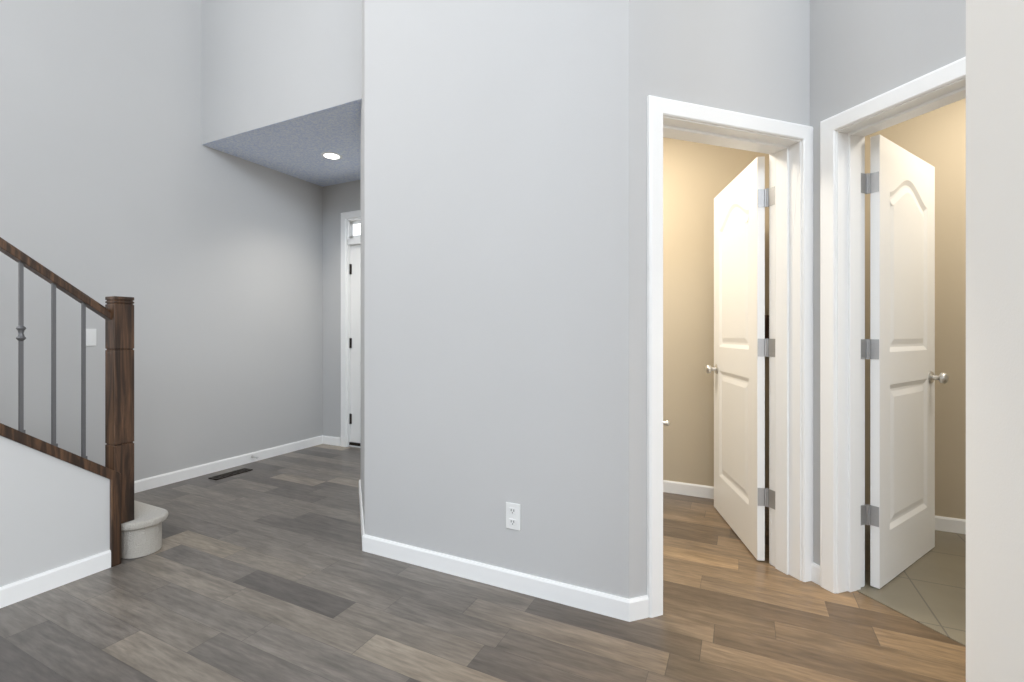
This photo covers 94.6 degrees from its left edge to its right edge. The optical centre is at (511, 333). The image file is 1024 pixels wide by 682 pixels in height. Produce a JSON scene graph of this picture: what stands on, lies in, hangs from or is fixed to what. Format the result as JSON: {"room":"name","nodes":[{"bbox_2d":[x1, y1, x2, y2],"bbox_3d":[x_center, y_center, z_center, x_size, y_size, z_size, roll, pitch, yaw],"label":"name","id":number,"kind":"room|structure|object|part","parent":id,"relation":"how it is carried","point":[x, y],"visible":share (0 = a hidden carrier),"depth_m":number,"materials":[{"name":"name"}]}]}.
{"room":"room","nodes":[
{"label":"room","id":0,"kind":"room"},
{"bbox_2d":[0,436,109,586],"bbox_3d":[-3.398,-1.430,-0.443,0.120,5.160,6.224,0,0,26],"label":"wall","id":1,"kind":"structure","parent":0,"point":[54,512],"depth_m":2.11,"materials":[{"name":"paint"}]},
{"bbox_2d":[0,550,110,607],"bbox_3d":[-3.339,1.107,-0.472,0.012,0.085,6.224,0,0,26],"label":"baseboard","id":2,"kind":"structure","parent":1,"relation":"attached to","point":[22,589],"depth_m":2.13,"materials":[{"name":"white wood"}]},
{"bbox_2d":[0,237,133,566],"bbox_3d":[-3.374,-1.854,-0.393,0.152,6.008,6.335,0,0,26],"label":"stair railing","id":3,"kind":"object","parent":1,"relation":"on","point":[116,313],"visible":0.96,"depth_m":2.34,"materials":[{"name":"brown wood"}]},
{"bbox_2d":[0,0,322,480],"bbox_3d":[-4.120,-1.650,0.769,0.200,5.600,9.770,0,0,26],"label":"wall","id":4,"kind":"structure","parent":0,"point":[117,178],"depth_m":3.50,"materials":[{"name":"grey paint"}]},
{"bbox_2d":[86,329,95,345],"bbox_3d":[-2.831,0.028,3.172,0.010,0.115,0.070,0,0,26],"label":"light switch","id":5,"kind":"object","parent":4,"relation":"attached to","point":[90,337],"visible":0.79,"depth_m":3.17,"materials":[{"name":"plastic"}]},
{"bbox_2d":[134,435,340,492],"bbox_3d":[-2.311,1.107,3.959,0.255,0.085,2.050,0,0,26],"label":"baseboard","id":6,"kind":"structure","parent":4,"relation":"attached to","point":[176,476],"depth_m":4.00,"materials":[{"name":"white wood"}]},
{"bbox_2d":[201,0,361,143],"bbox_3d":[-1.710,-2.990,3.521,1.720,2.920,0.150,0,0,26],"label":"wall","id":7,"kind":"structure","parent":0,"point":[266,62],"depth_m":3.45,"materials":[{"name":"grey paint"}]},
{"bbox_2d":[202,99,361,186],"bbox_3d":[-1.473,-1.619,4.008,1.718,0.182,1.228,0,0,26],"label":"ceiling","id":8,"kind":"structure","parent":0,"point":[296,147],"depth_m":3.85,"materials":[{"name":"white paint"}]},
{"bbox_2d":[321,152,341,159],"bbox_3d":[-1.552,-1.526,4.072,0.170,0.005,0.170,0,0,26],"label":"recessed light","id":9,"kind":"object","parent":8,"relation":"in","point":[339,155],"depth_m":4.06,"materials":[{"name":"white plastic"}]},
{"bbox_3d":[-1.552,-1.526,4.072,0.124,0.002,0.124,0,0,26],"label":"recessed ceiling light lens","id":10,"kind":"part","parent":9,"relation":"part of","materials":[{"name":"white plastic"}]},
{"bbox_2d":[360,0,364,530],"bbox_3d":[-0.931,-1.650,2.995,0.700,5.600,0.748,0,0,26],"label":"wall","id":11,"kind":"structure","parent":0,"point":[362,301],"depth_m":2.92,"materials":[{"name":"grey paint"}]},
{"bbox_2d":[0,444,965,681],"bbox_3d":[-1.293,1.200,-0.370,10.000,0.100,10.200,0,0,26],"label":"floor","id":12,"kind":"structure","parent":0,"point":[267,570],"depth_m":1.91,"materials":[{"name":"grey wood"}]},
{"bbox_2d":[121,500,167,558],"bbox_3d":[-3.105,-0.180,1.247,1.200,2.660,3.484,0,0,26],"label":"stair steps","id":13,"kind":"structure","parent":12,"relation":"on","point":[141,534],"depth_m":2.44,"materials":[{"name":"carpet"}]},
{"bbox_2d":[208,468,252,479],"bbox_3d":[-2.291,1.147,3.857,0.100,0.006,0.305,0,0,26],"label":"floor vent","id":14,"kind":"object","parent":12,"relation":"in","point":[228,474],"visible":0.98,"depth_m":3.84,"materials":[{"name":"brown metal"}]},
{"bbox_2d":[365,0,628,598],"bbox_3d":[-0.133,-1.650,2.249,1.485,5.600,0.124,0,0,26],"label":"wall","id":15,"kind":"structure","parent":0,"point":[496,255],"depth_m":2.15,"materials":[{"name":"grey paint"}]},
{"bbox_2d":[359,480,765,621],"bbox_3d":[0.201,1.107,2.944,2.796,0.085,1.672,0,0,26],"label":"baseboard","id":16,"kind":"structure","parent":15,"relation":"attached to","point":[619,607],"depth_m":2.15,"materials":[{"name":"white wood"}]},
{"bbox_2d":[323,98,965,519],"bbox_3d":[1.275,-1.650,3.459,7.140,5.600,0.204,0,0,26],"label":"wall","id":17,"kind":"structure","parent":0,"point":[698,178],"depth_m":3.30,"materials":[{"name":"paint"}]},
{"bbox_2d":[341,210,359,446],"bbox_3d":[-1.266,-0.037,4.579,1.060,2.375,0.018,0,0,26],"label":"door frame","id":18,"kind":"structure","parent":17,"relation":"attached to","point":[345,216],"depth_m":4.79,"materials":[{"name":"white wood"}]},
{"bbox_2d":[347,217,359,447],"bbox_3d":[-1.227,-0.010,4.659,0.950,2.320,0.161,0,0,26],"label":"front door","id":19,"kind":"structure","parent":17,"relation":"in","point":[353,237],"depth_m":4.79,"materials":[{"name":"white wood"}]},
{"bbox_2d":[349,245,359,442],"bbox_3d":[-1.245,0.120,4.635,0.891,2.020,0.058,0,0,26],"label":"door leaf","id":20,"kind":"structure","parent":19,"relation":"attached to","point":[355,348],"depth_m":4.78,"materials":[{"name":"white wood"}]},
{"bbox_3d":[-1.643,0.110,4.805,0.026,1.624,0.015,0,0,26],"label":"front door hinges","id":21,"kind":"part","parent":20,"relation":"part of","materials":[{"name":"black metal"}]},
{"bbox_2d":[349,442,359,445],"bbox_3d":[-1.250,1.119,4.610,0.880,0.027,0.021,0,0,26],"label":"threshold","id":22,"kind":"object","parent":20,"relation":"attached to","point":[354,443],"depth_m":4.76,"materials":[{"name":"brown metal"}]},
{"bbox_2d":[357,225,359,234],"bbox_3d":[-1.207,-1.050,4.700,0.910,0.200,0.010,0,0,26],"label":"transom","id":23,"kind":"object","parent":19,"relation":"attached to","point":[358,229],"visible":0.07,"depth_m":4.88,"materials":[{"name":"white glass"}]},
{"bbox_2d":[935,516,965,533],"bbox_3d":[3.092,1.107,2.458,2.597,0.085,0.012,0,0,26],"label":"baseboard","id":24,"kind":"structure","parent":17,"relation":"attached to","point":[953,525],"depth_m":2.72,"materials":[{"name":"white wood"}]},
{"bbox_2d":[629,0,809,598],"bbox_3d":[0.983,-1.650,2.161,1.145,5.600,0.165,0,0,-19],"label":"wall","id":25,"kind":"structure","parent":0,"point":[751,57],"depth_m":1.98,"materials":[{"name":"grey paint"}]},
{"bbox_2d":[665,137,774,562],"bbox_3d":[0.923,0.092,2.236,0.910,2.115,0.086,0,0,-19],"label":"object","id":26,"kind":"structure","parent":25,"relation":"in","point":[769,357],"depth_m":2.36,"materials":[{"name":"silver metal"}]},
{"bbox_3d":[1.269,0.072,2.354,0.079,1.592,0.042,0,0,26],"label":"door hinges","id":27,"kind":"part","parent":26,"relation":"part of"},
{"bbox_2d":[647,95,812,617],"bbox_3d":[0.953,0.119,2.150,0.800,2.061,0.167,0,0,-19],"label":"door frame","id":28,"kind":"structure","parent":25,"relation":"in","point":[785,361],"depth_m":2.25,"materials":[{"name":"white wood"}]},
{"bbox_2d":[714,156,764,560],"bbox_3d":[1.300,0.127,2.747,0.035,2.030,0.748,0,0,8],"label":"door leaf","id":29,"kind":"structure","parent":28,"relation":"attached to","point":[739,332],"depth_m":2.62,"materials":[{"name":"white wood"}]},
{"bbox_2d":[705,364,717,373],"bbox_3d":[1.344,0.232,3.057,0.176,0.064,0.122,0,0,26],"label":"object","id":30,"kind":"structure","parent":29,"relation":"attached to","point":[708,369],"depth_m":3.04,"materials":[{"name":"silver metal"}]},
{"bbox_2d":[810,0,965,564],"bbox_3d":[1.639,-1.650,1.760,0.165,5.600,1.020,0,0,-19],"label":"wall","id":31,"kind":"structure","parent":0,"point":[861,51],"depth_m":2.00,"materials":[{"name":"grey paint"}]},
{"bbox_2d":[811,562,819,584],"bbox_3d":[1.399,1.107,2.185,0.012,0.085,0.060,0,0,-19],"label":"baseboard","id":32,"kind":"structure","parent":31,"relation":"attached to","point":[815,572],"depth_m":2.18,"materials":[{"name":"white wood"}]},
{"bbox_2d":[861,137,878,585],"bbox_3d":[1.726,0.092,1.784,0.084,2.115,0.910,0,0,-19],"label":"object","id":33,"kind":"structure","parent":31,"relation":"in","point":[864,363],"depth_m":2.14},
{"bbox_3d":[1.606,0.072,2.131,0.077,1.592,0.042,0,0,26],"label":"door hinges","id":34,"kind":"part","parent":33,"relation":"part of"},
{"bbox_2d":[820,56,965,592],"bbox_3d":[1.641,0.119,1.755,0.167,2.061,0.800,0,0,-19],"label":"door frame","id":35,"kind":"structure","parent":31,"relation":"in","point":[850,361],"depth_m":2.10,"materials":[{"name":"white wood"}]},
{"bbox_2d":[870,134,934,588],"bbox_3d":[1.942,0.127,2.335,0.748,2.030,0.035,0,0,-34],"label":"door leaf","id":36,"kind":"structure","parent":35,"relation":"attached to","point":[902,330],"depth_m":2.27,"materials":[{"name":"white wood"}]},
{"bbox_2d":[928,371,948,383],"bbox_3d":[2.195,0.232,2.507,0.168,0.064,0.131,0,0,26],"label":"door knob","id":37,"kind":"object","parent":36,"relation":"attached to","point":[943,377],"depth_m":2.44,"materials":[{"name":"silver metal"}]},
{"bbox_2d":[857,525,965,645],"bbox_3d":[2.631,1.159,1.731,2.788,0.023,1.981,0,0,26],"label":"floor","id":38,"kind":"structure","parent":0,"point":[927,589],"depth_m":2.12,"materials":[{"name":"beige tile"}]},
{"bbox_2d":[966,0,1023,681],"bbox_3d":[0.974,-1.650,0.833,0.120,5.600,0.450,0,0,26],"label":"wall","id":39,"kind":"structure","parent":0,"point":[994,340],"depth_m":0.94,"materials":[{"name":"paint"}]}
]}

